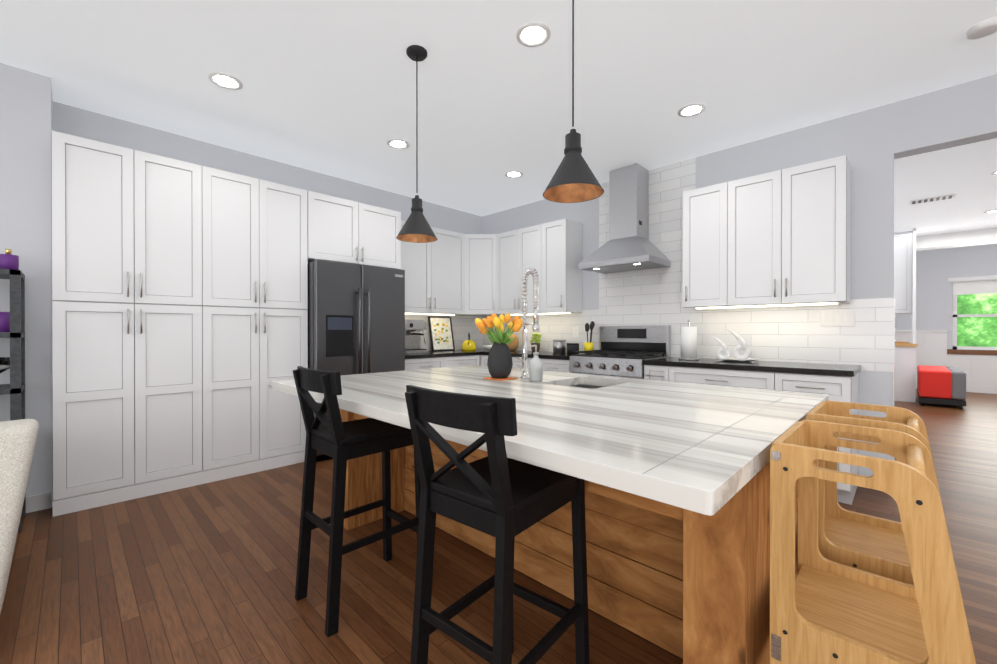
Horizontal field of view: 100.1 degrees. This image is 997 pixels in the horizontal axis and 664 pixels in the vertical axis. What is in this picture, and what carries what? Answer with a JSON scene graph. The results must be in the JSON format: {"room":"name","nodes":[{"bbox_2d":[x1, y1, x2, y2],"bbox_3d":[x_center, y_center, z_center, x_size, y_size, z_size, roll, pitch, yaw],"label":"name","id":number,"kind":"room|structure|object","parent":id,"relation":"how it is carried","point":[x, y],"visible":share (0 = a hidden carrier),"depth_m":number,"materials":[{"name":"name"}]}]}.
{"room":"kitchen","nodes":[
{"label":"kitchen","id":0,"kind":"room"},
{"bbox_2d":[0,63,52,506],"bbox_3d":[-4.802,-0.253,1.260,0.600,2.820,4.730,0,0,44],"label":"wall","id":1,"kind":"structure","parent":0,"point":[26,113],"depth_m":2.68,"materials":[{"name":"grey paint"}]},
{"bbox_2d":[26,492,50,512],"bbox_3d":[-4.531,1.108,1.101,0.015,0.100,4.575,0,0,44],"label":"baseboard","id":2,"kind":"object","parent":1,"relation":"attached to","point":[34,503],"visible":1,"depth_m":2.69,"materials":[{"name":"white wood"}]},
{"bbox_2d":[53,101,481,233],"bbox_3d":[-1.749,-0.264,4.673,0.200,2.820,4.420,0,0,44],"label":"wall","id":3,"kind":"structure","parent":0,"point":[75,121],"depth_m":3.85,"materials":[{"name":"grey paint"}]},
{"bbox_2d":[307,191,400,268],"bbox_3d":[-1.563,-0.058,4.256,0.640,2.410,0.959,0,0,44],"label":"upper cabinet","id":4,"kind":"object","parent":3,"relation":"attached to","point":[345,231],"visible":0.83,"depth_m":4.01,"materials":[{"name":"white wood"}]},
{"bbox_2d":[400,220,463,314],"bbox_3d":[-0.922,-0.746,5.125,0.330,1.040,1.079,0,0,44],"label":"upper cabinet","id":5,"kind":"object","parent":3,"relation":"attached to","point":[450,273],"depth_m":5.07,"materials":[{"name":"white wood"}]},
{"bbox_2d":[405,314,481,350],"bbox_3d":[-0.853,0.013,5.444,0.006,0.540,1.753,0,0,44],"label":"tile","id":6,"kind":"structure","parent":3,"relation":"attached to","point":[463,327],"depth_m":5.75,"materials":[{"name":"white tile"}]},
{"bbox_2d":[0,388,996,663],"bbox_3d":[1.916,1.181,3.280,7.600,0.060,17.000,0,0,44],"label":"floor","id":7,"kind":"structure","parent":0,"point":[200,574],"depth_m":1.93,"materials":[{"name":"brown wood"}]},
{"bbox_2d":[0,269,25,532],"bbox_3d":[-3.113,0.399,2.272,0.357,1.510,0.695,0,0,44],"label":"etagere","id":8,"kind":"object","parent":7,"relation":"on","point":[15,388],"visible":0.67,"depth_m":2.40,"materials":[{"name":"grey"}]},
{"bbox_2d":[0,357,9,386],"bbox_3d":[-2.967,0.238,2.425,0.230,0.168,0.230,0,0,44],"label":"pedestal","id":9,"kind":"object","parent":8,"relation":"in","point":[4,363],"visible":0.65,"depth_m":2.43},
{"bbox_2d":[0,312,9,331],"bbox_3d":[-2.893,-0.057,2.443,0.060,0.118,0.060,0,0,44],"label":"candle","id":10,"kind":"object","parent":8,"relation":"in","point":[4,321],"visible":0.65,"depth_m":2.43,"materials":[{"name":"purple wax"}]},
{"bbox_2d":[0,249,18,269],"bbox_3d":[-2.911,-0.425,2.481,0.080,0.134,0.080,0,0,44],"label":"candle","id":11,"kind":"object","parent":8,"relation":"on","point":[8,260],"visible":0.79,"depth_m":2.46,"materials":[{"name":"purple wax"}]},
{"bbox_2d":[0,419,38,613],"bbox_3d":[-2.904,0.766,1.014,1.164,0.785,2.415,0,0,44],"label":"sofa","id":12,"kind":"object","parent":7,"relation":"on","point":[17,441],"visible":1,"depth_m":1.58,"materials":[{"name":"fabric"}]},
{"bbox_2d":[51,131,206,516],"bbox_3d":[-2.727,-0.054,3.089,0.605,2.410,0.780,0,0,44],"label":"tall cabinet","id":13,"kind":"object","parent":7,"relation":"on","point":[179,317],"depth_m":2.84,"materials":[{"name":"white wood"}]},
{"bbox_2d":[207,167,307,482],"bbox_3d":[-2.183,-0.056,3.646,0.605,2.410,0.779,0,0,44],"label":"tall cabinet","id":14,"kind":"object","parent":7,"relation":"on","point":[257,246],"depth_m":3.40,"materials":[{"name":"white wood"}]},
{"bbox_2d":[307,259,404,461],"bbox_3d":[-1.511,0.258,4.176,0.818,1.780,0.900,0,0,44],"label":"refrigerator","id":15,"kind":"object","parent":7,"relation":"on","point":[356,318],"visible":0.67,"depth_m":3.85,"materials":[{"name":"black metal"}]},
{"bbox_2d":[293,366,420,636],"bbox_3d":[-0.607,0.654,1.852,0.380,1.006,0.474,0,0,44],"label":"bar stool","id":16,"kind":"object","parent":7,"relation":"on","point":[337,439],"visible":0.81,"depth_m":1.75,"materials":[{"name":"black paint"}]},
{"bbox_2d":[405,351,444,369],"bbox_3d":[-1.037,0.695,4.813,0.610,0.900,0.562,0,0,44],"label":"base cabinet","id":17,"kind":"object","parent":7,"relation":"on","point":[428,360],"depth_m":4.60,"materials":[{"name":"white wood"}]},
{"bbox_2d":[405,320,427,353],"bbox_3d":[-1.008,0.051,4.852,0.372,0.385,0.290,0,0,44],"label":"espresso machine","id":18,"kind":"object","parent":17,"relation":"on","point":[413,329],"visible":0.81,"depth_m":4.83,"materials":[{"name":"silver metal"}]},
{"bbox_2d":[429,349,480,366],"bbox_3d":[-0.648,0.694,5.212,0.610,0.900,0.557,0,0,44],"label":"base cabinet","id":19,"kind":"object","parent":7,"relation":"on","point":[453,358],"depth_m":5.01,"materials":[{"name":"white wood"}]},
{"bbox_2d":[428,316,454,350],"bbox_3d":[-0.740,0.021,5.436,0.109,0.446,0.360,0,0,44],"label":"picture","id":20,"kind":"object","parent":19,"relation":"on","point":[441,334],"visible":1,"depth_m":5.43,"materials":[{"name":"paper"}]},
{"bbox_2d":[462,333,475,350],"bbox_3d":[-0.387,0.125,5.488,0.203,0.233,0.203,0,0,44],"label":"kettle","id":21,"kind":"object","parent":19,"relation":"on","point":[468,345],"visible":1,"depth_m":5.43,"materials":[{"name":"yellow ceramic"}]},
{"bbox_2d":[405,385,589,663],"bbox_3d":[0.010,0.656,1.235,0.380,1.006,0.474,0,0,39],"label":"bar stool","id":22,"kind":"object","parent":7,"relation":"on","point":[500,496],"visible":0.98,"depth_m":1.12,"materials":[{"name":"black paint"}]},
{"bbox_2d":[481,349,521,365],"bbox_3d":[0.163,0.694,5.248,0.462,0.900,0.610,0,0,44],"label":"base cabinet","id":23,"kind":"object","parent":7,"relation":"on","point":[484,352],"depth_m":5.16,"materials":[{"name":"white wood"}]},
{"bbox_2d":[483,345,491,350],"bbox_3d":[-0.076,0.209,5.459,0.250,0.065,0.250,0,0,44],"label":"bowl","id":24,"kind":"object","parent":23,"relation":"on","point":[487,347],"visible":0.35,"depth_m":5.39,"materials":[{"name":"white ceramic"}]},
{"bbox_2d":[507,334,518,350],"bbox_3d":[0.172,0.129,5.440,0.190,0.225,0.190,0,0,44],"label":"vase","id":25,"kind":"object","parent":23,"relation":"on","point":[513,345],"visible":0.67,"depth_m":5.37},
{"bbox_2d":[511,351,552,368],"bbox_3d":[0.489,0.695,4.930,0.452,0.900,0.610,0,0,44],"label":"base cabinet","id":26,"kind":"object","parent":7,"relation":"on","point":[516,362],"depth_m":4.77,"materials":[{"name":"white wood"}]},
{"bbox_2d":[530,333,541,351],"bbox_3d":[0.461,0.125,5.096,0.168,0.235,0.130,0,0,44],"label":"plant pot","id":27,"kind":"object","parent":26,"relation":"on","point":[537,339],"visible":0.98,"depth_m":5.06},
{"bbox_2d":[538,353,583,372],"bbox_3d":[0.802,0.696,4.625,0.424,0.900,0.610,0,0,44],"label":"base cabinet","id":28,"kind":"object","parent":7,"relation":"on","point":[555,362],"depth_m":4.41,"materials":[{"name":"white wood"}]},
{"bbox_2d":[553,339,565,352],"bbox_3d":[0.709,0.166,4.860,0.154,0.155,0.154,0,0,44],"label":"steel canister","id":29,"kind":"object","parent":28,"relation":"on","point":[559,345],"visible":0.98,"depth_m":4.79,"materials":[{"name":"silver metal"}]},
{"bbox_2d":[567,343,578,353],"bbox_3d":[0.845,0.187,4.741,0.144,0.115,0.144,0,0,44],"label":"canister","id":30,"kind":"object","parent":28,"relation":"on","point":[572,348],"visible":0.94,"depth_m":4.68,"materials":[{"name":"black metal"}]},
{"bbox_2d":[584,321,594,353],"bbox_3d":[1.005,0.061,4.627,0.130,0.366,0.104,0,0,44],"label":"utensil crock","id":31,"kind":"object","parent":28,"relation":"on","point":[588,346],"visible":0.9,"depth_m":4.59,"materials":[{"name":"yellow ceramic"}]},
{"bbox_2d":[340,409,797,663],"bbox_3d":[0.218,0.741,2.204,2.209,0.826,1.210,0,0,44],"label":"kitchen island","id":32,"kind":"object","parent":7,"relation":"on","point":[697,589],"depth_m":1.53,"materials":[{"name":"brown"}]},
{"bbox_2d":[272,365,827,516],"bbox_3d":[0.092,0.307,2.155,2.376,0.045,1.595,0,0,44],"label":"island countertop","id":33,"kind":"structure","parent":32,"relation":"on","point":[690,447],"depth_m":1.32,"materials":[{"name":"white stone"}]},
{"bbox_2d":[475,313,522,377],"bbox_3d":[0.018,0.083,2.530,0.294,0.386,0.330,0,0,44],"label":"vase","id":34,"kind":"object","parent":33,"relation":"on","point":[499,364],"visible":1,"depth_m":2.48,"materials":[{"name":"grey ceramic"}]},
{"bbox_2d":[483,377,517,380],"bbox_3d":[0.013,0.280,2.525,0.155,0.004,0.145,0,0,44],"label":"coaster","id":35,"kind":"object","parent":33,"relation":"on","point":[508,378],"visible":0.79,"depth_m":2.49,"materials":[{"name":"orange wood"}]},
{"bbox_2d":[517,267,539,378],"bbox_3d":[0.172,-0.056,2.527,0.120,0.676,0.127,0,0,44],"label":"faucet","id":36,"kind":"object","parent":33,"relation":"on","point":[534,274],"visible":1,"depth_m":2.54,"materials":[{"name":"silver metal"}]},
{"bbox_2d":[527,345,542,381],"bbox_3d":[0.211,0.177,2.395,0.076,0.210,0.090,0,0,44],"label":"soap dispenser","id":37,"kind":"object","parent":33,"relation":"on","point":[535,369],"visible":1,"depth_m":2.37,"materials":[{"name":"white ceramic"}]},
{"bbox_2d":[569,325,670,378],"bbox_3d":[1.194,0.540,4.170,0.764,1.215,0.712,0,0,44],"label":"range","id":38,"kind":"object","parent":7,"relation":"on","point":[624,351],"visible":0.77,"depth_m":4.15,"materials":[{"name":"silver metal"}]},
{"bbox_2d":[643,357,674,380],"bbox_3d":[1.582,0.699,3.853,0.222,0.900,0.625,0,0,44],"label":"base cabinet","id":39,"kind":"object","parent":7,"relation":"on","point":[659,369],"depth_m":3.64,"materials":[{"name":"white wood"}]},
{"bbox_2d":[671,357,782,389],"bbox_3d":[1.935,0.700,3.508,0.767,0.900,0.625,0,0,44],"label":"base cabinet","id":40,"kind":"object","parent":7,"relation":"on","point":[752,374],"depth_m":3.28,"materials":[{"name":"white wood"}]},
{"bbox_2d":[679,320,698,359],"bbox_3d":[1.713,0.069,3.754,0.170,0.357,0.170,0,0,44],"label":"paper towel holder","id":41,"kind":"object","parent":40,"relation":"on","point":[688,342],"visible":0.98,"depth_m":3.70,"materials":[{"name":"white paper"}]},
{"bbox_2d":[712,329,759,361],"bbox_3d":[2.023,0.112,3.557,0.350,0.272,0.262,0,0,44],"label":"sculpture","id":42,"kind":"object","parent":40,"relation":"on","point":[744,347],"visible":1,"depth_m":3.48,"materials":[{"name":"white ceramic"}]},
{"bbox_2d":[775,362,860,504],"bbox_3d":[2.366,0.701,3.088,0.441,0.900,0.625,0,0,44],"label":"base cabinet","id":43,"kind":"object","parent":7,"relation":"on","point":[837,382],"depth_m":2.86,"materials":[{"name":"white wood"}]},
{"bbox_2d":[770,420,975,663],"bbox_3d":[0.909,0.708,0.968,0.405,0.900,0.373,0,0,44],"label":"tower","id":44,"kind":"object","parent":7,"relation":"on","point":[823,610],"visible":1,"depth_m":0.95,"materials":[{"name":"brown wood"}]},
{"bbox_2d":[806,400,975,661],"bbox_3d":[1.241,0.707,1.308,0.405,0.900,0.363,0,0,44],"label":"tower","id":45,"kind":"object","parent":7,"relation":"on","point":[869,543],"visible":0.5,"depth_m":1.34,"materials":[{"name":"brown wood"}]},
{"bbox_2d":[894,228,917,401],"bbox_3d":[6.767,-0.270,7.141,0.560,2.816,0.650,0,0,44],"label":"tall cabinet","id":46,"kind":"object","parent":7,"relation":"on","point":[905,296],"visible":0.38,"depth_m":6.90,"materials":[{"name":"white painted wood"}]},
{"bbox_2d":[917,365,965,408],"bbox_3d":[7.129,0.864,6.750,0.490,0.550,1.350,0,0,44],"label":"ottoman","id":47,"kind":"object","parent":7,"relation":"on","point":[943,385],"visible":1,"depth_m":6.29,"materials":[{"name":"red fabric"}]},
{"bbox_2d":[0,0,996,235],"bbox_3d":[1.916,-1.709,3.270,7.600,0.080,17.000,0,0,44],"label":"ceiling","id":48,"kind":"structure","parent":0,"point":[329,87],"depth_m":2.74,"materials":[{"name":"white paint"}]},
{"bbox_2d":[208,72,242,89],"bbox_3d":[-1.811,-1.663,2.772,0.194,0.010,0.194,0,0,44],"label":"recessed light","id":49,"kind":"object","parent":48,"relation":"in","point":[225,80],"visible":1,"depth_m":2.76,"materials":[{"name":"white"}]},
{"bbox_2d":[387,139,408,148],"bbox_3d":[-0.889,-1.666,3.703,0.194,0.010,0.194,0,0,44],"label":"recessed light","id":50,"kind":"object","parent":48,"relation":"in","point":[398,143],"visible":1,"depth_m":3.69,"materials":[{"name":"white"}]},
{"bbox_2d":[396,45,436,242],"bbox_3d":[-0.485,-1.111,2.486,0.242,1.109,0.242,0,0,44],"label":"pendant lamp","id":51,"kind":"object","parent":48,"relation":"hanging from","point":[416,227],"visible":0.98,"depth_m":2.46,"materials":[{"name":"black metal"}]},
{"bbox_2d":[505,171,522,177],"bbox_3d":[0.163,-1.668,4.423,0.194,0.010,0.194,0,0,44],"label":"recessed light","id":52,"kind":"object","parent":48,"relation":"in","point":[513,174],"visible":1,"depth_m":4.42,"materials":[{"name":"white"}]},
{"bbox_2d":[516,22,550,46],"bbox_3d":[0.195,-1.661,2.337,0.194,0.010,0.194,0,0,44],"label":"recessed light","id":53,"kind":"object","parent":48,"relation":"in","point":[532,34],"visible":1,"depth_m":2.33,"materials":[{"name":"white"}]},
{"bbox_2d":[543,0,603,202],"bbox_3d":[0.299,-1.109,1.672,0.242,1.109,0.242,0,0,44],"label":"pendant lamp","id":54,"kind":"object","parent":48,"relation":"hanging from","point":[574,180],"visible":1,"depth_m":1.65,"materials":[{"name":"black painted metal"},{"name":"copper"}]},
{"bbox_2d":[678,103,705,116],"bbox_3d":[1.451,-1.664,3.137,0.194,0.010,0.194,0,0,44],"label":"recessed light","id":55,"kind":"object","parent":48,"relation":"in","point":[692,109],"visible":1,"depth_m":3.13,"materials":[{"name":"white"}]},
{"bbox_2d":[910,193,956,204],"bbox_3d":[5.464,-1.669,5.258,0.400,0.013,0.200,0,0,44],"label":"ceiling vent","id":56,"kind":"object","parent":48,"relation":"in","point":[937,198],"visible":1,"depth_m":5.24,"materials":[{"name":"white metal"}]},
{"bbox_2d":[916,227,996,250],"bbox_3d":[8.179,-1.571,6.730,3.170,0.219,0.300,0,0,44],"label":"beam","id":57,"kind":"structure","parent":48,"relation":"attached to","point":[960,239],"depth_m":7.01,"materials":[{"name":"white paint"}]},
{"bbox_2d":[966,17,996,39],"bbox_3d":[2.650,-1.648,2.275,0.136,0.034,0.136,0,0,44],"label":"smoke detector","id":58,"kind":"object","parent":48,"relation":"attached to","point":[985,28],"visible":1,"depth_m":2.26,"materials":[{"name":"white plastic"}]},
{"bbox_2d":[984,209,996,212],"bbox_3d":[6.872,-1.673,5.784,0.194,0.010,0.194,0,0,44],"label":"recessed light","id":59,"kind":"object","parent":48,"relation":"in","point":[992,211],"visible":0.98,"depth_m":5.80,"materials":[{"name":"white"}]},
{"bbox_2d":[482,74,996,475],"bbox_3d":[2.354,-0.261,3.651,7.500,2.820,0.150,0,0,44],"label":"wall","id":60,"kind":"structure","parent":0,"point":[872,144],"depth_m":3.14,"materials":[{"name":"grey paint"}]},
{"bbox_2d":[482,157,894,459],"bbox_3d":[1.370,-0.263,4.607,4.357,2.819,0.157,0,0,44],"label":"tiled wall","id":61,"kind":"structure","parent":60,"relation":"attached to","point":[799,334],"depth_m":4.05,"materials":[{"name":"white tile"}]},
{"bbox_2d":[464,234,495,314],"bbox_3d":[-0.231,-0.747,5.401,0.309,1.034,0.309,0,0,44],"label":"upper cabinet","id":62,"kind":"object","parent":61,"relation":"attached to","point":[479,249],"depth_m":5.40,"materials":[{"name":"white wood"}]},
{"bbox_2d":[496,229,519,314],"bbox_3d":[0.218,-0.747,5.385,0.382,1.040,0.330,0,0,44],"label":"upper cabinet","id":63,"kind":"object","parent":61,"relation":"attached to","point":[507,243],"depth_m":5.26,"materials":[{"name":"white wood"}]},
{"bbox_2d":[520,224,539,314],"bbox_3d":[0.487,-0.746,5.124,0.372,1.040,0.330,0,0,44],"label":"upper cabinet","id":64,"kind":"object","parent":61,"relation":"attached to","point":[529,236],"depth_m":5.02,"materials":[{"name":"white wood"}]},
{"bbox_2d":[540,219,581,314],"bbox_3d":[0.741,-0.745,4.876,0.342,1.040,0.330,0,0,44],"label":"upper cabinet","id":65,"kind":"object","parent":61,"relation":"attached to","point":[560,240],"depth_m":4.76,"materials":[{"name":"white wood"}]},
{"bbox_2d":[573,327,578,336],"bbox_3d":[0.914,0.000,4.937,0.075,0.120,0.008,0,0,44],"label":"electrical outlet","id":66,"kind":"object","parent":61,"relation":"attached to","point":[575,331],"visible":1,"depth_m":4.93,"materials":[{"name":"white plastic"}]},
{"bbox_2d":[578,163,670,273],"bbox_3d":[1.272,-1.158,4.243,0.760,1.022,0.490,0,0,44],"label":"range hood","id":67,"kind":"object","parent":61,"relation":"attached to","point":[628,246],"visible":1,"depth_m":4.20,"materials":[{"name":"silver metal"}]},
{"bbox_2d":[683,155,850,308],"bbox_3d":[2.163,-0.734,3.462,1.137,1.052,0.366,0,0,44],"label":"upper cabinet","id":68,"kind":"object","parent":61,"relation":"attached to","point":[782,237],"visible":1,"depth_m":3.28,"materials":[{"name":"white wood"}]},
{"bbox_2d":[821,310,854,325],"bbox_3d":[2.641,-0.109,3.250,0.200,0.119,0.009,0,0,44],"label":"switch plate","id":69,"kind":"object","parent":61,"relation":"attached to","point":[837,317],"visible":1,"depth_m":3.24,"materials":[{"name":"white plastic"}]},
{"bbox_2d":[895,244,996,354],"bbox_3d":[9.174,-0.275,7.754,3.170,2.820,0.150,0,0,44],"label":"wall","id":70,"kind":"structure","parent":0,"point":[936,269],"depth_m":8.15,"materials":[{"name":"grey paint"}]},
{"bbox_2d":[895,330,996,393],"bbox_3d":[9.111,0.551,7.692,3.170,1.170,0.029,0,0,44],"label":"wainscoting","id":71,"kind":"structure","parent":70,"relation":"attached to","point":[980,371],"depth_m":8.06,"materials":[{"name":"white"}]},
{"bbox_2d":[947,275,996,354],"bbox_3d":[9.282,-0.309,7.592,1.530,1.470,0.130,0,0,44],"label":"window","id":72,"kind":"structure","parent":70,"relation":"in","point":[975,285],"depth_m":7.90,"materials":[{"name":"white wood"}]},
{"label":"outside","id":73,"kind":"structure","parent":0,"visible":0},
{"bbox_2d":[957,293,996,346],"bbox_3d":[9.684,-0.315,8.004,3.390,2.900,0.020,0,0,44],"label":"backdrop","id":74,"kind":"structure","parent":73,"point":[977,331],"depth_m":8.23,"materials":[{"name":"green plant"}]}
]}

